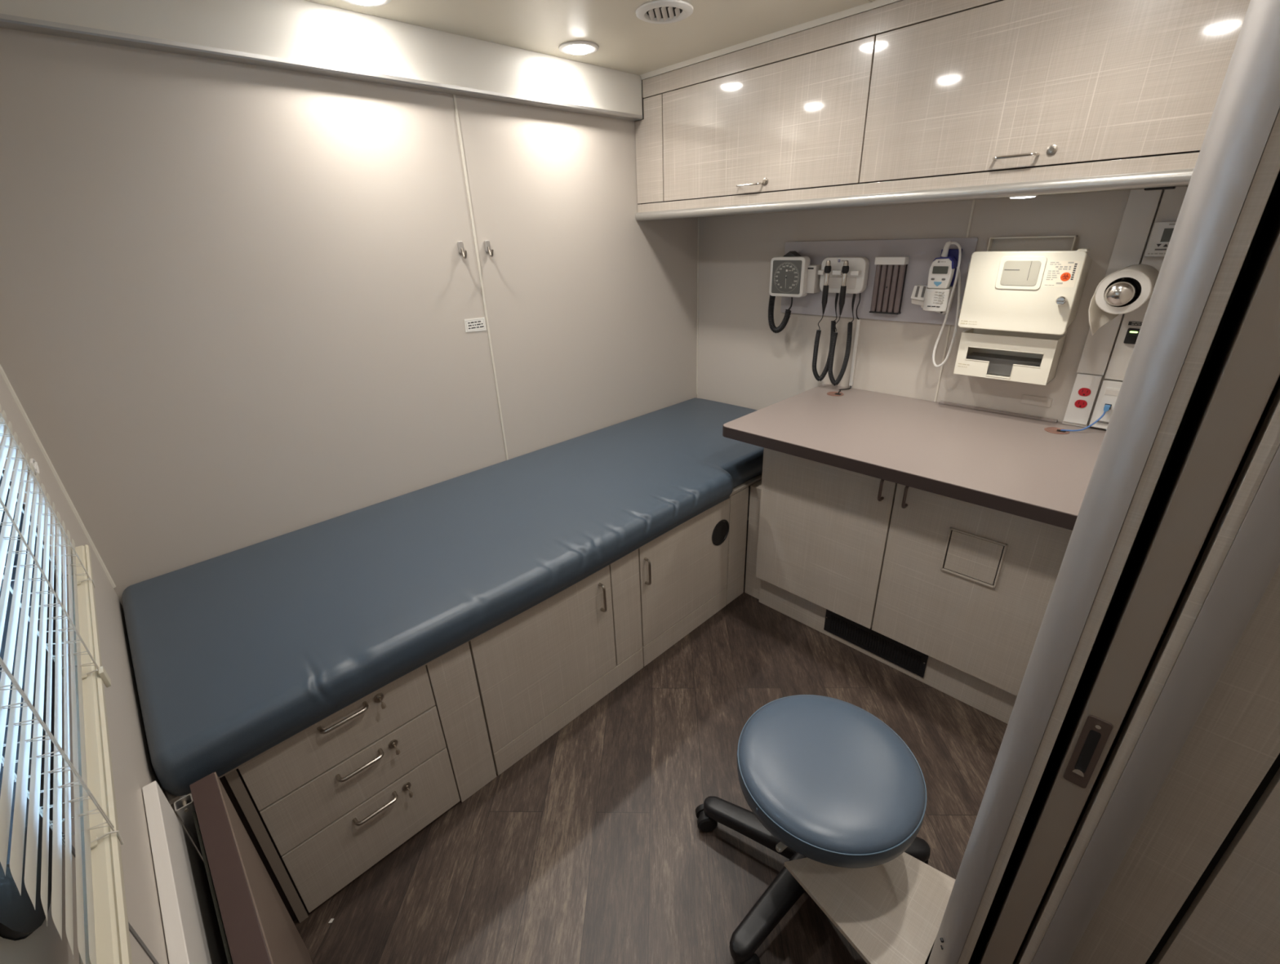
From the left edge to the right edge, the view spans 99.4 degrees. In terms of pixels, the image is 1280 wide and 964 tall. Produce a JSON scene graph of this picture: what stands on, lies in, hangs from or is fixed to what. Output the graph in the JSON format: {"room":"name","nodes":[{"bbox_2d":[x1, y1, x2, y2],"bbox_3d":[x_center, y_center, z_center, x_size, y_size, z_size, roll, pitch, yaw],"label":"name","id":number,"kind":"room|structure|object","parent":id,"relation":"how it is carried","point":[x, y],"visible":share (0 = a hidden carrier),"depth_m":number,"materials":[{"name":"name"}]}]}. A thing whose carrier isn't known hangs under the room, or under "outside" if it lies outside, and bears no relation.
{"room":"examination room","nodes":[
{"label":"examination room","id":0,"kind":"room"},
{"bbox_2d":[0,373,203,963],"bbox_3d":[-0.374,0.375,0.287,0.050,2.052,3.100,-24,32,-39],"label":"wall","id":1,"kind":"structure","parent":0,"point":[133,770],"depth_m":0.86,"materials":[{"name":"beige laminate"}]},
{"bbox_2d":[0,467,56,940],"bbox_3d":[-0.769,-0.070,0.511,0.060,0.733,0.848,-24,32,-39],"label":"window","id":2,"kind":"structure","parent":1,"relation":"in","point":[19,918],"depth_m":0.50,"materials":[{"name":"clear glass"}]},
{"bbox_2d":[0,404,132,963],"bbox_3d":[-0.733,-0.143,0.517,0.050,0.899,0.937,-24,32,-39],"label":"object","id":3,"kind":"object","parent":2,"relation":"attached to","point":[102,919],"visible":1,"depth_m":0.52,"materials":[{"name":"white plastic"}]},
{"bbox_2d":[28,458,39,475],"bbox_3d":[-1.214,-0.030,1.085,0.014,0.032,0.066,-24,32,-39],"label":"cleat","id":4,"kind":"object","parent":1,"relation":"attached to","point":[33,461],"visible":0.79,"depth_m":1.08,"materials":[{"name":"white plastic"}]},
{"bbox_2d":[62,831,159,963],"bbox_3d":[-0.553,0.783,0.732,0.001,0.955,0.008,-24,32,-39],"label":"trim","id":5,"kind":"structure","parent":1,"relation":"attached to","point":[131,930],"depth_m":0.61,"materials":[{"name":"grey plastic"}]},
{"bbox_2d":[142,780,227,963],"bbox_3d":[-0.480,0.768,0.658,0.018,0.319,0.924,-24,32,-39],"label":"panel","id":6,"kind":"object","parent":1,"relation":"attached to","point":[192,931],"visible":0.76,"depth_m":0.80,"materials":[{"name":"white plastic"}]},
{"bbox_2d":[173,793,233,963],"bbox_3d":[-0.500,0.919,0.793,0.026,0.554,0.848,-24,32,-39],"label":"bracket","id":7,"kind":"object","parent":6,"relation":"attached to","point":[184,808],"visible":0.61,"depth_m":0.94,"materials":[{"name":"metal"}]},
{"bbox_2d":[189,772,312,963],"bbox_3d":[-0.441,0.939,0.789,0.038,0.616,0.948,-24,32,-39],"label":"folding table","id":8,"kind":"object","parent":7,"relation":"attached to","point":[260,928],"visible":1,"depth_m":0.86,"materials":[{"name":"beige laminate"}]},
{"bbox_2d":[0,27,697,604],"bbox_3d":[-0.592,-0.446,2.118,2.582,2.052,0.060,-24,32,-39],"label":"wall","id":9,"kind":"structure","parent":0,"point":[236,300],"depth_m":1.59,"materials":[{"name":"white paint"}]},
{"bbox_2d":[0,364,115,587],"bbox_3d":[-1.450,-0.284,1.218,0.006,1.254,0.006,-24,32,-39],"label":"trim","id":10,"kind":"structure","parent":9,"relation":"attached to","point":[2,371],"depth_m":1.34,"materials":[{"name":"white plastic"}]},
{"bbox_2d":[0,0,642,115],"bbox_3d":[-0.735,-1.238,1.555,2.044,0.134,0.050,-24,32,-39],"label":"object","id":11,"kind":"structure","parent":9,"relation":"attached to","point":[300,30],"depth_m":1.47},
{"bbox_2d":[0,13,643,121],"bbox_3d":[-0.732,-1.172,1.585,2.044,0.012,0.052,-24,32,-39],"label":"trim","id":12,"kind":"structure","parent":9,"relation":"attached to","point":[6,21],"depth_m":1.38,"materials":[{"name":"metal"}]},
{"bbox_2d":[457,241,466,258],"bbox_3d":[-0.611,-0.801,1.876,0.019,0.056,0.039,-24,32,-39],"label":"coat hook","id":13,"kind":"object","parent":9,"relation":"attached to","point":[460,244],"visible":1,"depth_m":1.88,"materials":[{"name":"metal"}]},
{"bbox_2d":[464,317,486,332],"bbox_3d":[-0.607,-0.578,2.000,0.083,0.049,0.002,-24,32,-39],"label":"sticker","id":14,"kind":"object","parent":9,"relation":"attached to","point":[478,324],"visible":1,"depth_m":2.00,"materials":[{"name":"white paper"}]},
{"bbox_2d":[467,320,484,328],"bbox_3d":[-0.605,-0.579,2.001,0.062,0.023,0.001,-24,32,-39],"label":"print","id":15,"kind":"object","parent":14,"relation":"on","point":[471,324],"depth_m":2.00},
{"bbox_2d":[453,94,508,460],"bbox_3d":[-0.572,-0.626,2.017,0.008,1.360,0.004,-24,32,-39],"label":"trim","id":16,"kind":"structure","parent":9,"relation":"attached to","point":[454,95],"depth_m":1.95,"materials":[{"name":"white plastic"}]},
{"bbox_2d":[484,240,493,257],"bbox_3d":[-0.537,-0.833,1.941,0.019,0.056,0.039,-24,32,-39],"label":"coat hook","id":17,"kind":"object","parent":9,"relation":"attached to","point":[486,243],"visible":1,"depth_m":1.94,"materials":[{"name":"metal"}]},
{"bbox_2d":[696,217,698,394],"bbox_3d":[0.302,-0.890,2.839,0.006,0.885,0.006,-24,32,-39],"label":"trim","id":18,"kind":"structure","parent":9,"relation":"attached to","point":[698,218],"depth_m":2.82,"materials":[{"name":"grey plastic"}]},
{"bbox_2d":[304,0,875,80],"bbox_3d":[0.411,-0.973,0.647,2.762,0.050,3.200,-24,32,-39],"label":"ceiling","id":19,"kind":"structure","parent":0,"point":[627,43],"depth_m":1.61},
{"bbox_2d":[341,0,391,7],"bbox_3d":[-0.699,-1.221,1.372,0.134,0.016,0.134,-24,32,-39],"label":"recessed light","id":20,"kind":"object","parent":19,"relation":"in","point":[368,3],"visible":1,"depth_m":1.39,"materials":[{"name":"white"}]},
{"bbox_2d":[558,40,599,55],"bbox_3d":[-0.203,-1.439,1.811,0.134,0.016,0.134,-24,32,-39],"label":"recessed light","id":21,"kind":"object","parent":19,"relation":"in","point":[575,47],"visible":1,"depth_m":1.79,"materials":[{"name":"white plastic"}]},
{"bbox_2d":[635,0,693,23],"bbox_3d":[0.070,-1.332,1.542,0.164,0.008,0.164,-24,32,-39],"label":"ceiling vent","id":22,"kind":"object","parent":19,"relation":"in","point":[660,11],"visible":1,"depth_m":1.53,"materials":[{"name":"white plastic"}]},
{"bbox_2d":[219,520,1094,963],"bbox_3d":[0.485,0.941,1.513,2.762,0.050,3.200,-24,32,-39],"label":"floor","id":23,"kind":"structure","parent":0,"point":[590,847],"depth_m":1.47,"materials":[{"name":"brown wood"}]},
{"bbox_2d":[219,642,496,923],"bbox_3d":[-0.891,0.639,1.598,0.548,0.527,0.785,-24,32,-39],"label":"base cabinet","id":24,"kind":"object","parent":23,"relation":"on","point":[322,806],"visible":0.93,"depth_m":1.32,"materials":[{"name":"beige laminate"}]},
{"bbox_2d":[166,473,762,804],"bbox_3d":[-0.281,0.115,2.046,2.456,0.011,0.769,-24,32,-39],"label":"platform","id":25,"kind":"object","parent":24,"relation":"on","point":[171,798],"visible":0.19,"depth_m":1.27,"materials":[{"name":"laminate"}]},
{"bbox_2d":[121,397,764,795],"bbox_3d":[-0.270,0.063,2.004,2.443,0.117,0.806,-24,32,-39],"label":"mattress","id":26,"kind":"object","parent":25,"relation":"on","point":[236,654],"visible":0.89,"depth_m":1.47,"materials":[{"name":"blue leather"}]},
{"bbox_2d":[468,549,643,775],"bbox_3d":[-0.473,0.454,1.971,0.621,0.527,0.781,-24,32,-39],"label":"storage cabinet","id":27,"kind":"object","parent":23,"relation":"on","point":[538,670],"visible":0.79,"depth_m":1.69,"materials":[{"name":"laminate"}]},
{"bbox_2d":[638,486,749,666],"bbox_3d":[-0.025,0.257,2.368,0.632,0.527,0.781,-24,32,-39],"label":"storage cabinet","id":28,"kind":"object","parent":23,"relation":"on","point":[688,574],"visible":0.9,"depth_m":2.10,"materials":[{"name":"laminate"}]},
{"bbox_2d":[695,694,930,963],"bbox_3d":[0.400,0.789,1.268,0.564,0.434,0.584,-24,32,-39],"label":"stool","id":29,"kind":"object","parent":23,"relation":"on","point":[824,780],"visible":0.96,"depth_m":1.16,"materials":[{"name":"blue leather"}]},
{"bbox_2d":[783,851,955,963],"bbox_3d":[0.482,0.946,1.199,0.285,0.200,0.288,-24,32,-39],"label":"step platform","id":30,"kind":"object","parent":23,"relation":"on","point":[892,912],"visible":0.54,"depth_m":1.12,"materials":[{"name":"laminate"}]},
{"bbox_2d":[744,448,1072,724],"bbox_3d":[1.009,0.207,2.066,0.655,0.794,1.091,-24,32,-39],"label":"base cabinet","id":31,"kind":"object","parent":23,"relation":"on","point":[952,595],"visible":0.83,"depth_m":1.81,"materials":[{"name":"laminate"}]},
{"bbox_2d":[823,608,928,677],"bbox_3d":[0.861,0.580,2.008,0.004,0.126,0.378,-24,32,-39],"label":"vent","id":32,"kind":"object","parent":31,"relation":"attached to","point":[913,662],"depth_m":2.00,"materials":[{"name":"black metal"}]},
{"bbox_2d":[722,383,1106,530],"bbox_3d":[0.951,-0.162,1.862,0.766,0.048,1.104,-24,32,-39],"label":"countertop","id":33,"kind":"structure","parent":31,"relation":"on","point":[1023,465],"depth_m":1.73,"materials":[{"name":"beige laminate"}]},
{"bbox_2d":[697,170,1279,651],"bbox_3d":[1.415,-0.412,1.873,0.060,2.052,3.100,-24,32,-39],"label":"wall","id":34,"kind":"structure","parent":0,"point":[743,362],"depth_m":2.20,"materials":[{"name":"beige laminate"}]},
{"bbox_2d":[848,319,860,386],"bbox_3d":[0.914,-0.548,2.313,0.012,0.280,0.012,-24,32,-39],"label":"cord cover","id":35,"kind":"object","parent":34,"relation":"attached to","point":[858,324],"visible":1,"depth_m":2.31,"materials":[{"name":"white plastic"}]},
{"bbox_2d":[780,237,978,325],"bbox_3d":[0.909,-0.813,2.187,0.011,0.296,0.756,-24,32,-39],"label":"board","id":36,"kind":"object","parent":34,"relation":"attached to","point":[922,253],"visible":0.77,"depth_m":2.12,"materials":[{"name":"grey plastic"}]},
{"bbox_2d":[768,250,821,333],"bbox_3d":[0.671,-0.822,2.369,0.092,0.341,0.206,-24,32,-39],"label":"pressure gauge","id":37,"kind":"object","parent":36,"relation":"attached to","point":[792,275],"visible":1,"depth_m":2.31,"materials":[{"name":"white plastic"}]},
{"bbox_2d":[805,264,821,293],"bbox_3d":[0.733,-0.861,2.303,0.061,0.110,0.053,-24,32,-39],"label":"bracket","id":38,"kind":"object","parent":37,"relation":"on","point":[812,278],"depth_m":2.28,"materials":[{"name":"white plastic"}]},
{"bbox_2d":[817,257,869,293],"bbox_3d":[0.822,-0.840,2.209,0.068,0.138,0.190,-24,32,-39],"label":"base","id":39,"kind":"object","parent":36,"relation":"attached to","point":[857,275],"depth_m":2.19,"materials":[{"name":"white plastic"}]},
{"bbox_2d":[811,260,839,381],"bbox_3d":[0.784,-0.668,2.285,0.083,0.491,0.041,3,25,11],"label":"otoscope","id":40,"kind":"object","parent":39,"relation":"hanging from","point":[828,267],"visible":0.8,"depth_m":2.29,"materials":[{"name":"black plastic"}]},
{"bbox_2d":[827,260,856,386],"bbox_3d":[0.837,-0.644,2.238,0.081,0.500,0.041,2,25,9],"label":"ophthalmoscope","id":41,"kind":"object","parent":39,"relation":"hanging from","point":[845,269],"visible":1,"depth_m":2.25,"materials":[{"name":"black plastic"}]},
{"bbox_2d":[856,293,860,319],"bbox_3d":[0.897,-0.719,2.225,0.024,0.108,0.014,-24,32,-39],"label":"lead","id":42,"kind":"object","parent":39,"relation":"hanging from","point":[860,293],"visible":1,"depth_m":2.22,"materials":[{"name":"black rubber"}]},
{"bbox_2d":[869,256,909,314],"bbox_3d":[0.964,-0.763,2.109,0.040,0.208,0.114,-24,32,-39],"label":"dispenser","id":43,"kind":"object","parent":36,"relation":"attached to","point":[891,271],"visible":1,"depth_m":2.10,"materials":[{"name":"white plastic"}]},
{"bbox_2d":[911,284,955,314],"bbox_3d":[1.070,-0.671,2.002,0.080,0.098,0.137,-24,32,-39],"label":"cradle","id":44,"kind":"object","parent":36,"relation":"attached to","point":[936,300],"visible":0.91,"depth_m":1.97,"materials":[{"name":"white plastic"}]},
{"bbox_2d":[927,256,957,288],"bbox_3d":[1.075,-0.745,1.933,0.040,0.105,0.079,-24,32,-39],"label":"thermometer","id":45,"kind":"object","parent":44,"relation":"in","point":[941,271],"visible":1,"depth_m":1.92,"materials":[{"name":"white plastic"}]},
{"bbox_2d":[932,240,961,367],"bbox_3d":[1.108,-0.635,1.965,0.028,0.435,0.097,-24,32,-39],"label":"cord","id":46,"kind":"object","parent":45,"relation":"attached to","point":[945,251],"visible":1,"depth_m":1.94,"materials":[{"name":"white plastic"}]},
{"bbox_2d":[940,248,962,286],"bbox_3d":[1.108,-0.770,1.949,0.032,0.122,0.060,-24,32,-39],"label":"box","id":47,"kind":"object","parent":44,"relation":"on","point":[952,252],"visible":0.34,"depth_m":1.92,"materials":[{"name":"blue plastic"}]},
{"bbox_2d":[635,0,1250,221],"bbox_3d":[0.768,-1.199,1.807,0.444,0.516,1.849,-24,32,-39],"label":"upper cabinet","id":48,"kind":"object","parent":34,"relation":"attached to","point":[904,101],"visible":0.95,"depth_m":1.50,"materials":[{"name":"laminate"}]},
{"bbox_2d":[640,0,902,79],"bbox_3d":[0.638,-1.361,1.562,0.016,0.014,1.801,-24,32,-39],"label":"trim","id":49,"kind":"structure","parent":48,"relation":"attached to","point":[877,3],"depth_m":1.75,"materials":[{"name":"white plastic"}]},
{"bbox_2d":[1008,195,1037,198],"bbox_3d":[1.063,-0.796,1.508,0.068,0.015,0.068,-24,32,-39],"label":"light","id":50,"kind":"object","parent":48,"relation":"attached to","point":[1033,196],"visible":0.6,"depth_m":1.49,"materials":[{"name":"white plastic"}]},
{"bbox_2d":[933,200,975,401],"bbox_3d":[1.155,-0.642,2.002,0.003,0.713,0.007,-24,32,-39],"label":"trim","id":51,"kind":"structure","parent":34,"relation":"attached to","point":[974,201],"depth_m":2.05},
{"bbox_2d":[953,328,1067,385],"bbox_3d":[1.270,-0.446,1.874,0.123,0.160,0.279,-24,32,-39],"label":"dispenser","id":52,"kind":"object","parent":34,"relation":"attached to","point":[1011,356],"visible":0.95,"depth_m":1.85,"materials":[{"name":"beige plastic"}]},
{"bbox_2d":[965,351,1041,376],"bbox_3d":[1.282,-0.408,1.902,0.075,0.056,0.239,-24,32,-39],"label":"slot","id":53,"kind":"object","parent":52,"relation":"attached to","point":[1001,363],"depth_m":1.89,"materials":[{"name":"grey plastic"}]},
{"bbox_2d":[957,235,1091,335],"bbox_3d":[1.239,-0.640,1.759,0.189,0.280,0.310,-24,32,-39],"label":"sharps container","id":54,"kind":"object","parent":34,"relation":"attached to","point":[1020,284],"visible":1,"depth_m":1.72,"materials":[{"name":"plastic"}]},
{"bbox_2d":[1044,262,1074,285],"bbox_3d":[1.262,-0.627,1.636,0.001,0.067,0.058,-24,32,-39],"label":"print","id":55,"kind":"object","parent":54,"relation":"attached to","point":[1056,273],"depth_m":1.64},
{"bbox_2d":[1020,394,1052,407],"bbox_3d":[1.393,-0.285,1.910,0.003,0.032,0.090,-24,32,-39],"label":"cover plate","id":56,"kind":"object","parent":34,"relation":"attached to","point":[1025,399],"visible":1,"depth_m":1.91,"materials":[{"name":"beige plastic"}]},
{"bbox_2d":[1062,373,1102,427],"bbox_3d":[1.471,-0.272,1.808,0.029,0.174,0.068,-24,32,-39],"label":"outlet","id":57,"kind":"object","parent":34,"relation":"attached to","point":[1085,390],"visible":0.97,"depth_m":1.80,"materials":[{"name":"white plastic"}]},
{"bbox_2d":[1074,400,1087,408],"bbox_3d":[1.463,-0.259,1.803,0.003,0.027,0.033,-24,32,-39],"label":"socket","id":58,"kind":"object","parent":57,"relation":"attached to","point":[1077,403],"depth_m":1.80,"materials":[{"name":"red plastic"}]},
{"bbox_2d":[1078,387,1090,396],"bbox_3d":[1.462,-0.296,1.786,0.003,0.027,0.033,-24,32,-39],"label":"socket","id":59,"kind":"object","parent":57,"relation":"attached to","point":[1082,392],"depth_m":1.79,"materials":[{"name":"red plastic"}]},
{"bbox_2d":[1088,379,1122,429],"bbox_3d":[1.525,-0.249,1.758,0.029,0.155,0.076,-24,32,-39],"label":"plate","id":60,"kind":"object","parent":34,"relation":"attached to","point":[1110,388],"visible":0.53,"depth_m":1.75,"materials":[{"name":"white plastic"}]},
{"bbox_2d":[1060,404,1111,431],"bbox_3d":[1.452,-0.206,1.766,0.129,0.087,0.023,-1,24,3],"label":"cable","id":61,"kind":"object","parent":60,"relation":"attached to","point":[1106,408],"visible":1,"depth_m":1.76,"materials":[{"name":"blue plastic"}]},
{"bbox_2d":[1076,188,1163,375],"bbox_3d":[1.462,-0.597,1.665,0.020,0.533,0.070,-24,32,-39],"label":"panel","id":62,"kind":"object","parent":34,"relation":"attached to","point":[1140,210],"visible":0.64,"depth_m":1.62,"materials":[{"name":"grey plastic"}]},
{"bbox_2d":[1088,264,1159,335],"bbox_3d":[1.385,-0.521,1.555,0.280,0.176,0.120,-24,32,-39],"label":"lamp","id":63,"kind":"object","parent":62,"relation":"attached to","point":[1113,296],"visible":0.98,"depth_m":1.48,"materials":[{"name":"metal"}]},
{"bbox_2d":[1104,186,1187,381],"bbox_3d":[1.540,-0.563,1.595,0.018,0.543,0.140,-24,32,-39],"label":"panel","id":64,"kind":"object","parent":34,"relation":"attached to","point":[1171,202],"visible":0.2,"depth_m":1.64,"materials":[{"name":"grey plastic"}]},
{"bbox_2d":[1123,321,1142,344],"bbox_3d":[1.507,-0.456,1.661,0.012,0.065,0.034,-24,32,-39],"label":"rocker switch","id":65,"kind":"object","parent":64,"relation":"attached to","point":[1131,335],"visible":0.86,"depth_m":1.66,"materials":[{"name":"black plastic"}]},
{"bbox_2d":[1144,221,1176,257],"bbox_3d":[1.500,-0.690,1.544,0.024,0.091,0.077,-24,32,-39],"label":"thermostat","id":66,"kind":"object","parent":64,"relation":"attached to","point":[1162,233],"visible":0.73,"depth_m":1.55,"materials":[{"name":"white plastic"}]},
{"bbox_2d":[1143,186,1176,191],"bbox_3d":[1.410,-0.797,1.473,0.030,0.008,0.062,-24,32,-39],"label":"light","id":67,"kind":"object","parent":34,"relation":"attached to","point":[1171,187],"visible":0.69,"depth_m":1.46,"materials":[{"name":"black plastic"}]},
{"bbox_2d":[1012,375,1279,963],"bbox_3d":[1.185,-0.061,1.116,1.440,2.052,0.016,-24,32,-39],"label":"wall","id":68,"kind":"structure","parent":0,"point":[1277,386],"depth_m":0.76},
{"bbox_2d":[1015,387,1279,963],"bbox_3d":[0.594,0.191,0.610,0.046,2.052,0.012,-24,32,-39],"label":"trim","id":69,"kind":"structure","parent":68,"relation":"attached to","point":[1267,442],"depth_m":0.60,"materials":[{"name":"metal"}]},
{"bbox_2d":[1031,445,1279,963],"bbox_3d":[0.610,0.199,0.592,0.050,2.052,0.038,-24,32,-39],"label":"trim","id":70,"kind":"structure","parent":68,"relation":"attached to","point":[1252,560],"depth_m":0.60,"materials":[{"name":"metal"}]},
{"bbox_2d":[1067,564,1279,963],"bbox_3d":[0.719,0.179,0.626,0.030,2.052,0.104,-24,32,-39],"label":"panel","id":71,"kind":"object","parent":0,"point":[1233,742],"visible":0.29,"depth_m":0.71,"materials":[{"name":"laminate"}]},
{"bbox_2d":[1152,768,1279,963],"bbox_3d":[1.113,0.331,0.257,0.030,2.052,0.995,-24,32,-39],"label":"wall","id":72,"kind":"structure","parent":0,"point":[1234,917],"depth_m":0.71,"materials":[{"name":"laminate"}]},
{"bbox_2d":[1145,753,1279,963],"bbox_3d":[0.774,0.188,0.601,0.030,2.052,0.010,-24,32,-39],"label":"trim","id":73,"kind":"structure","parent":72,"relation":"attached to","point":[1275,766],"depth_m":0.73,"materials":[{"name":"black rubber"}]},
{"bbox_3d":[1.085,-0.076,1.159,1.520,2.052,0.053,-24,32,-39],"label":"wall","id":74,"kind":"structure","parent":0,"visible":0},
{"bbox_2d":[927,0,1279,963],"bbox_3d":[0.526,0.166,0.671,0.050,2.052,0.040,-24,32,-39],"label":"trim","id":75,"kind":"structure","parent":74,"relation":"attached to","point":[1247,106],"depth_m":0.55,"materials":[{"name":"metal"}]},
{"bbox_2d":[957,108,1279,963],"bbox_3d":[0.546,0.173,0.655,0.046,2.052,0.013,-24,32,-39],"label":"trim","id":76,"kind":"structure","parent":74,"relation":"attached to","point":[1267,171],"depth_m":0.56,"materials":[{"name":"metal"}]},
{"bbox_2d":[976,186,1279,963],"bbox_3d":[0.838,0.077,0.869,0.801,2.014,0.035,-24,32,-39],"label":"door","id":77,"kind":"structure","parent":74,"relation":"in","point":[1242,372],"depth_m":0.61,"materials":[{"name":"grey metal"}]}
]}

